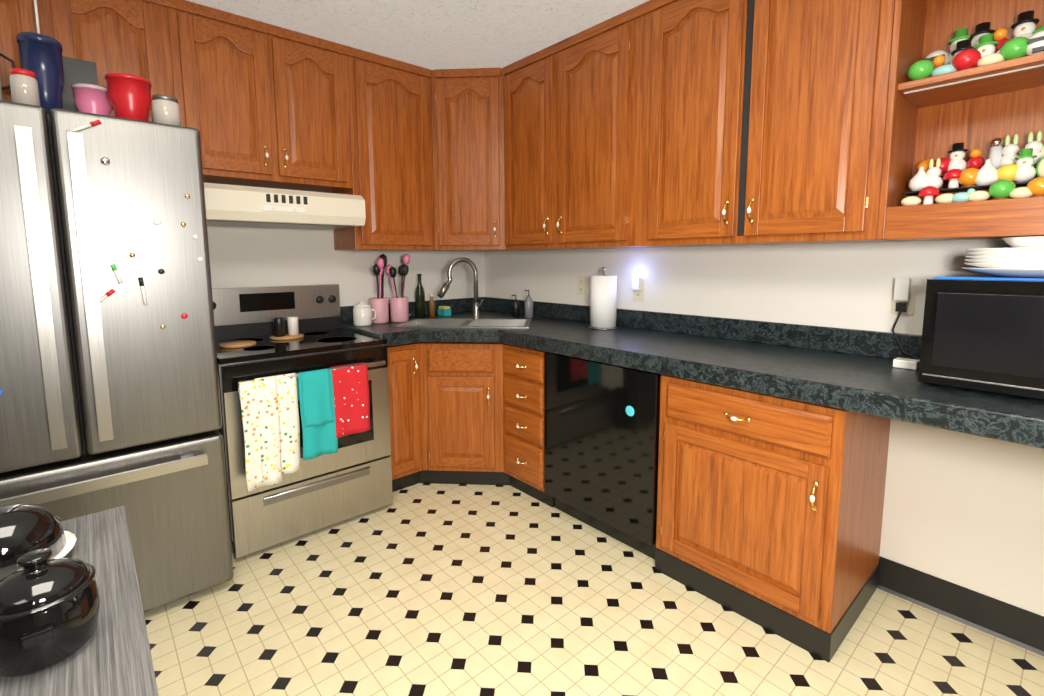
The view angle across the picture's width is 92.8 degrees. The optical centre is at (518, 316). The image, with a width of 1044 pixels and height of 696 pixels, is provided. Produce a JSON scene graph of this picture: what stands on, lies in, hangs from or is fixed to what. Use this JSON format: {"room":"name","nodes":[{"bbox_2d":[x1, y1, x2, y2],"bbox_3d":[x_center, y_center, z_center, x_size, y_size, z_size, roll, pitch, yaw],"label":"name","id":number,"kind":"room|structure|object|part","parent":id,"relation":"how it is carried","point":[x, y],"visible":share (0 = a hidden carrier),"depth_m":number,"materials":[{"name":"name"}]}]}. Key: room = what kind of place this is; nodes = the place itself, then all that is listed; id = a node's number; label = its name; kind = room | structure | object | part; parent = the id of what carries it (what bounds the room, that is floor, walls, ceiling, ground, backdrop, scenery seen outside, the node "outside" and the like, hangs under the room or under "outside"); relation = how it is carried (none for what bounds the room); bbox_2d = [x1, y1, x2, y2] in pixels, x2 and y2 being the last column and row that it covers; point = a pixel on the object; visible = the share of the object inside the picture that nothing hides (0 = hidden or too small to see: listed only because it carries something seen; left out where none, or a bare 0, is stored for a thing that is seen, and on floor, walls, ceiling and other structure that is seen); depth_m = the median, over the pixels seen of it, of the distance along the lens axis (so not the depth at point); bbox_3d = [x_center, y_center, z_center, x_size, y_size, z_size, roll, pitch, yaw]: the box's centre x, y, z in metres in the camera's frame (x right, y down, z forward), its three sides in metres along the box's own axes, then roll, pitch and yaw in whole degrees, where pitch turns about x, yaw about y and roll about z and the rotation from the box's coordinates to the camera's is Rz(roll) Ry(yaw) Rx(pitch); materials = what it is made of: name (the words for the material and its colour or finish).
{"room":"kitchen","nodes":[
{"label":"kitchen","id":0,"kind":"room"},
{"bbox_2d":[207,226,484,305],"bbox_3d":[-2.073,-0.179,2.470,4.700,2.570,0.100,-6,9,-41],"label":"wall","id":1,"kind":"structure","parent":0,"point":[248,257],"depth_m":3.12,"materials":[{"name":"paint"}]},
{"bbox_2d":[0,0,79,101],"bbox_3d":[-2.132,-1.097,2.013,0.498,0.638,0.348,-6,9,-41],"label":"upper cabinet","id":2,"kind":"object","parent":1,"relation":"attached to","point":[57,18],"depth_m":1.96,"materials":[{"name":"brown wood"}]},
{"bbox_2d":[76,0,171,121],"bbox_3d":[-1.876,-1.124,2.236,0.488,0.638,0.348,-6,9,-41],"label":"upper cabinet","id":3,"kind":"object","parent":1,"relation":"attached to","point":[120,36],"depth_m":2.15,"materials":[{"name":"brown wood"}]},
{"bbox_2d":[164,0,351,193],"bbox_3d":[-1.378,-1.107,2.678,0.836,0.778,0.348,-6,9,-41],"label":"upper cabinet","id":4,"kind":"object","parent":1,"relation":"attached to","point":[263,104],"depth_m":2.52,"materials":[{"name":"brown wood"}]},
{"bbox_2d":[204,183,365,229],"bbox_3d":[-1.319,-0.572,2.667,0.815,0.172,0.527,-6,9,-41],"label":"range hood","id":5,"kind":"object","parent":4,"relation":"attached to","point":[227,205],"visible":0.88,"depth_m":2.49,"materials":[{"name":"beige metal"}]},
{"bbox_2d":[334,46,434,250],"bbox_3d":[-0.860,-0.988,3.148,0.538,1.128,0.348,-6,9,-41],"label":"upper cabinet","id":6,"kind":"object","parent":1,"relation":"attached to","point":[389,100],"depth_m":3.00,"materials":[{"name":"brown wood"}]},
{"bbox_2d":[186,0,648,69],"bbox_3d":[-0.332,-1.276,0.338,4.900,0.080,5.400,-6,9,-41],"label":"ceiling","id":7,"kind":"structure","parent":0,"point":[446,34],"depth_m":2.52,"materials":[{"name":"white paint"}]},
{"bbox_2d":[144,483,1043,695],"bbox_3d":[-0.319,1.357,0.641,4.900,0.080,5.400,-6,9,-41],"label":"floor","id":8,"kind":"structure","parent":0,"point":[425,589],"depth_m":1.86,"materials":[{"name":"tile"}]},
{"bbox_2d":[0,506,158,695],"bbox_3d":[-0.608,0.916,0.198,0.855,0.900,1.491,-6,9,-41],"label":"island table","id":9,"kind":"object","parent":8,"relation":"on","point":[112,656],"visible":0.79,"depth_m":0.64,"materials":[{"name":"grey wood"}]},
{"bbox_2d":[0,504,76,579],"bbox_3d":[-0.803,0.348,0.772,0.169,0.097,0.169,-6,9,-41],"label":"pot","id":10,"kind":"object","parent":9,"relation":"on","point":[25,528],"visible":0.69,"depth_m":0.76,"materials":[{"name":"black ceramic"}]},
{"bbox_2d":[0,548,99,676],"bbox_3d":[-0.586,0.350,0.609,0.109,0.128,0.131,-6,9,-41],"label":"pot","id":11,"kind":"object","parent":9,"relation":"on","point":[49,612],"visible":1,"depth_m":0.58,"materials":[{"name":"black"}]},
{"bbox_2d":[0,100,232,611],"bbox_3d":[-1.791,0.219,2.022,0.845,1.878,0.948,-6,9,-41],"label":"refrigerator","id":12,"kind":"object","parent":8,"relation":"on","point":[109,390],"visible":0.98,"depth_m":1.76,"materials":[{"name":"grey metal"}]},
{"bbox_2d":[0,53,14,100],"bbox_3d":[-1.869,-0.838,1.681,0.239,0.300,0.200,-6,9,-41],"label":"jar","id":13,"kind":"object","parent":12,"relation":"on","point":[13,66],"visible":0.54,"depth_m":1.74,"materials":[{"name":"metal"}]},
{"bbox_2d":[9,68,40,105],"bbox_3d":[-1.640,-0.748,1.651,0.068,0.125,0.068,-6,9,-41],"label":"jar","id":14,"kind":"object","parent":12,"relation":"on","point":[24,87],"visible":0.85,"depth_m":1.63,"materials":[{"name":"white ceramic"}]},
{"bbox_2d":[16,0,64,113],"bbox_3d":[-1.698,-0.906,1.770,0.119,0.413,0.119,-6,9,-41],"label":"tumbler","id":15,"kind":"object","parent":12,"relation":"on","point":[41,58],"visible":0.81,"depth_m":1.74,"materials":[{"name":"blue plastic"}]},
{"bbox_3d":[-1.718,-0.081,1.576,0.418,1.181,0.120,-6,9,-41],"label":"door","id":16,"kind":"part","parent":12,"relation":"part of","materials":[{"name":"metal"}]},
{"bbox_2d":[62,56,97,110],"bbox_3d":[-1.792,-0.872,1.972,0.200,0.300,0.100,-6,9,-41],"label":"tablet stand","id":17,"kind":"object","parent":12,"relation":"on","point":[76,71],"visible":0.18,"depth_m":1.98,"materials":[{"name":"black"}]},
{"bbox_2d":[71,83,111,115],"bbox_3d":[-1.625,-0.792,1.901,0.117,0.156,0.117,-6,9,-41],"label":"tumbler","id":18,"kind":"object","parent":12,"relation":"on","point":[91,98],"visible":0.69,"depth_m":1.86,"materials":[{"name":"pink plastic"}]},
{"bbox_2d":[0,430,232,611],"bbox_3d":[-1.553,0.822,1.822,0.845,0.634,0.120,-6,9,-41],"label":"freezer","id":19,"kind":"object","parent":12,"relation":"in","point":[178,522],"depth_m":1.91,"materials":[{"name":"metal"}]},
{"bbox_2d":[104,72,151,120],"bbox_3d":[-1.464,-0.802,1.875,0.140,0.181,0.140,-6,9,-41],"label":"tumbler","id":20,"kind":"object","parent":12,"relation":"on","point":[129,96],"visible":0.85,"depth_m":1.83,"materials":[{"name":"red plastic"}]},
{"bbox_3d":[-1.397,-0.115,1.855,0.418,1.181,0.120,-6,9,-41],"label":"door","id":21,"kind":"part","parent":12,"relation":"part of","materials":[{"name":"metal"}]},
{"bbox_2d":[151,95,180,125],"bbox_3d":[-1.321,-0.764,1.864,0.088,0.105,0.088,-6,9,-41],"label":"jar","id":22,"kind":"object","parent":12,"relation":"on","point":[165,109],"visible":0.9,"depth_m":1.83,"materials":[{"name":"white glass"}]},
{"bbox_2d":[212,284,392,557],"bbox_3d":[-1.195,0.468,2.672,0.786,1.228,0.822,-6,9,-41],"label":"range","id":23,"kind":"object","parent":8,"relation":"on","point":[304,430],"visible":0.92,"depth_m":2.43,"materials":[{"name":"metal"}]},
{"bbox_2d":[220,340,255,347],"bbox_3d":[-1.406,0.139,2.491,0.160,0.014,0.160,-6,9,-41],"label":"trivet","id":24,"kind":"object","parent":23,"relation":"on","point":[239,344],"visible":1,"depth_m":2.47,"materials":[{"name":"brown wood"}]},
{"bbox_2d":[270,316,303,339],"bbox_3d":[-1.277,0.061,2.731,0.170,0.112,0.170,-6,9,-41],"label":"shaker","id":25,"kind":"object","parent":23,"relation":"on","point":[279,327],"visible":1,"depth_m":2.70,"materials":[{"name":"ceramic"}]},
{"bbox_2d":[387,342,509,491],"bbox_3d":[-0.412,0.563,3.312,1.209,0.885,0.946,-6,9,-41],"label":"base cabinet","id":26,"kind":"object","parent":8,"relation":"on","point":[446,412],"visible":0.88,"depth_m":2.96,"materials":[{"name":"brown wood"}]},
{"bbox_2d":[503,344,553,507],"bbox_3d":[0.245,0.594,3.015,0.616,0.884,0.366,-6,9,-41],"label":"base cabinet","id":27,"kind":"object","parent":8,"relation":"on","point":[523,368],"depth_m":2.80,"materials":[{"name":"brown wood"}]},
{"bbox_2d":[544,352,662,558],"bbox_3d":[0.583,0.635,2.609,0.593,0.893,0.687,-6,9,-41],"label":"dishwasher","id":28,"kind":"object","parent":8,"relation":"on","point":[601,437],"visible":0.67,"depth_m":2.37,"materials":[{"name":"black"}]},
{"bbox_2d":[340,257,1043,448],"bbox_3d":[0.722,0.007,1.944,1.210,0.492,4.397,-6,9,-41],"label":"countertop","id":29,"kind":"structure","parent":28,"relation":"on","point":[854,370],"depth_m":2.10,"materials":[{"name":"laminate"}]},
{"bbox_2d":[353,301,375,325],"bbox_3d":[-0.955,-0.021,3.086,0.145,0.152,0.112,-6,9,-41],"label":"ceramic canister","id":30,"kind":"object","parent":29,"relation":"on","point":[362,313],"visible":1,"depth_m":3.03,"materials":[{"name":"white ceramic"}]},
{"bbox_2d":[369,254,388,323],"bbox_3d":[-0.895,-0.179,3.180,0.120,0.443,0.132,-6,9,-41],"label":"utensil crock","id":31,"kind":"object","parent":29,"relation":"on","point":[379,304],"visible":0.94,"depth_m":3.15,"materials":[{"name":"pink ceramic"}]},
{"bbox_2d":[385,254,409,321],"bbox_3d":[-0.775,-0.186,3.239,0.143,0.442,0.144,-6,9,-41],"label":"utensil crock","id":32,"kind":"object","parent":29,"relation":"on","point":[399,309],"visible":1,"depth_m":3.21,"materials":[{"name":"pink ceramic"}]},
{"bbox_2d":[415,274,424,317],"bbox_3d":[-0.690,-0.144,3.467,0.068,0.305,0.068,-6,9,-41],"label":"oil bottle","id":33,"kind":"object","parent":29,"relation":"on","point":[420,301],"visible":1,"depth_m":3.44,"materials":[{"name":"green glass"}]},
{"bbox_2d":[429,294,434,316],"bbox_3d":[-0.618,-0.079,3.538,0.043,0.160,0.044,-6,9,-41],"label":"bottle","id":34,"kind":"object","parent":29,"relation":"on","point":[431,307],"visible":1,"depth_m":3.52,"materials":[{"name":"orange glass"}]},
{"bbox_2d":[438,306,450,315],"bbox_3d":[-0.537,-0.039,3.587,0.060,0.068,0.090,-6,9,-41],"label":"sponge caddy","id":35,"kind":"object","parent":29,"relation":"on","point":[444,310],"visible":0.98,"depth_m":3.56,"materials":[{"name":"teal plastic"}]},
{"bbox_2d":[437,257,483,318],"bbox_3d":[-0.365,-0.176,3.223,0.300,0.409,0.168,-6,9,-41],"label":"faucet","id":36,"kind":"object","parent":29,"relation":"on","point":[445,287],"depth_m":3.27,"materials":[{"name":"silver metal"}]},
{"bbox_2d":[395,318,531,327],"bbox_3d":[-0.328,0.072,3.161,0.863,0.069,0.863,-6,9,-41],"label":"sink","id":37,"kind":"object","parent":29,"relation":"in","point":[416,322],"depth_m":3.31,"materials":[{"name":"metal"}]},
{"bbox_2d":[512,295,519,316],"bbox_3d":[-0.021,-0.076,3.509,0.051,0.154,0.052,-6,9,-41],"label":"soap bottle","id":38,"kind":"object","parent":29,"relation":"on","point":[515,308],"visible":1,"depth_m":3.49,"materials":[{"name":"black plastic"}]},
{"bbox_2d":[525,290,532,317],"bbox_3d":[0.069,-0.086,3.420,0.058,0.194,0.060,-6,9,-41],"label":"soap pump","id":39,"kind":"object","parent":29,"relation":"on","point":[528,307],"visible":1,"depth_m":3.40,"materials":[{"name":"grey"}]},
{"bbox_2d":[588,267,617,329],"bbox_3d":[0.492,-0.109,2.894,0.170,0.355,0.170,-6,9,-41],"label":"paper towel holder","id":40,"kind":"object","parent":29,"relation":"on","point":[603,296],"visible":1,"depth_m":2.83,"materials":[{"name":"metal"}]},
{"bbox_2d":[893,357,919,369],"bbox_3d":[1.423,0.173,1.827,0.060,0.030,0.070,-6,9,-41],"label":"adapter","id":41,"kind":"object","parent":29,"relation":"on","point":[907,363],"visible":0.92,"depth_m":1.81,"materials":[{"name":"white plastic"}]},
{"bbox_2d":[918,278,1043,398],"bbox_3d":[1.587,0.058,1.490,0.396,0.335,0.530,-6,9,-41],"label":"microwave","id":42,"kind":"object","parent":29,"relation":"on","point":[985,335],"visible":0.96,"depth_m":1.45,"materials":[{"name":"black metal"}]},
{"bbox_2d":[655,375,890,661],"bbox_3d":[1.050,0.695,2.102,0.616,0.884,0.688,-6,9,-41],"label":"base cabinet","id":43,"kind":"object","parent":8,"relation":"on","point":[769,512],"depth_m":1.84,"materials":[{"name":"brown wood"}]},
{"bbox_2d":[484,239,1043,615],"bbox_3d":[1.446,-0.154,2.098,0.100,2.570,5.300,-6,9,-41],"label":"wall","id":44,"kind":"structure","parent":0,"point":[965,510],"depth_m":2.01,"materials":[{"name":"paint"}]},
{"bbox_2d":[423,68,524,250],"bbox_3d":[-0.307,-1.022,3.425,0.657,1.128,0.657,-6,9,-41],"label":"upper cabinet","id":45,"kind":"object","parent":44,"relation":"attached to","point":[467,112],"visible":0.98,"depth_m":3.18,"materials":[{"name":"brown wood"}]},
{"bbox_2d":[503,4,642,249],"bbox_3d":[0.365,-0.965,2.895,0.348,1.128,1.027,-6,9,-41],"label":"upper cabinet","id":46,"kind":"object","parent":44,"relation":"attached to","point":[571,105],"depth_m":2.70,"materials":[{"name":"brown wood"}]},
{"bbox_2d":[577,276,586,294],"bbox_3d":[0.406,-0.198,3.203,0.009,0.116,0.072,-6,9,-41],"label":"electrical outlet","id":47,"kind":"object","parent":44,"relation":"attached to","point":[582,286],"visible":1,"depth_m":3.20,"materials":[{"name":"beige plastic"}]},
{"bbox_2d":[340,297,921,359],"bbox_3d":[0.723,0.125,1.957,1.210,0.104,4.397,-6,9,-41],"label":"backsplash","id":48,"kind":"structure","parent":44,"relation":"attached to","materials":[{"name":"laminate"}]},
{"bbox_2d":[631,272,643,300],"bbox_3d":[0.678,-0.174,2.864,0.047,0.167,0.072,-6,9,-41],"label":"outlet","id":49,"kind":"object","parent":44,"relation":"attached to","point":[637,288],"visible":1,"depth_m":2.85,"materials":[{"name":"beige plastic"}]},
{"bbox_2d":[635,0,899,247],"bbox_3d":[1.032,-0.881,2.140,0.348,1.128,0.995,-6,9,-41],"label":"upper cabinet","id":50,"kind":"object","parent":44,"relation":"attached to","point":[669,123],"depth_m":1.98,"materials":[{"name":"brown wood"}]},
{"bbox_2d":[891,278,919,359],"bbox_3d":[1.553,0.020,1.877,0.053,0.323,0.257,-6,9,-41],"label":"plug","id":51,"kind":"object","parent":44,"relation":"attached to","point":[903,296],"visible":0.92,"depth_m":1.93,"materials":[{"name":"beige plastic"}]},
{"bbox_2d":[877,556,1043,655],"bbox_3d":[2.331,1.176,1.153,0.016,0.135,2.500,-6,9,-41],"label":"baseboard","id":52,"kind":"structure","parent":44,"relation":"attached to","point":[1015,625],"depth_m":1.88,"materials":[{"name":"black"}]},
{"bbox_2d":[877,0,1043,240],"bbox_3d":[1.705,-0.797,1.383,0.340,1.128,1.035,-6,9,-41],"label":"open shelf unit","id":53,"kind":"object","parent":44,"relation":"attached to","point":[981,108],"visible":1,"depth_m":1.69,"materials":[{"name":"brown wood"}]},
{"bbox_2d":[901,131,1043,205],"bbox_3d":[1.713,-0.461,1.423,0.279,0.230,0.966,-6,9,-41],"label":"figurines","id":54,"kind":"object","parent":53,"relation":"on","point":[999,171],"visible":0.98,"depth_m":1.64,"materials":[{"name":"multicoloured"}]},
{"bbox_2d":[908,10,1043,80],"bbox_3d":[1.709,-0.848,1.381,0.279,0.198,0.968,-6,9,-41],"label":"figurines","id":55,"kind":"object","parent":53,"relation":"on","point":[1026,40],"visible":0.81,"depth_m":1.58,"materials":[{"name":"multicoloured ceramic"}]}
]}

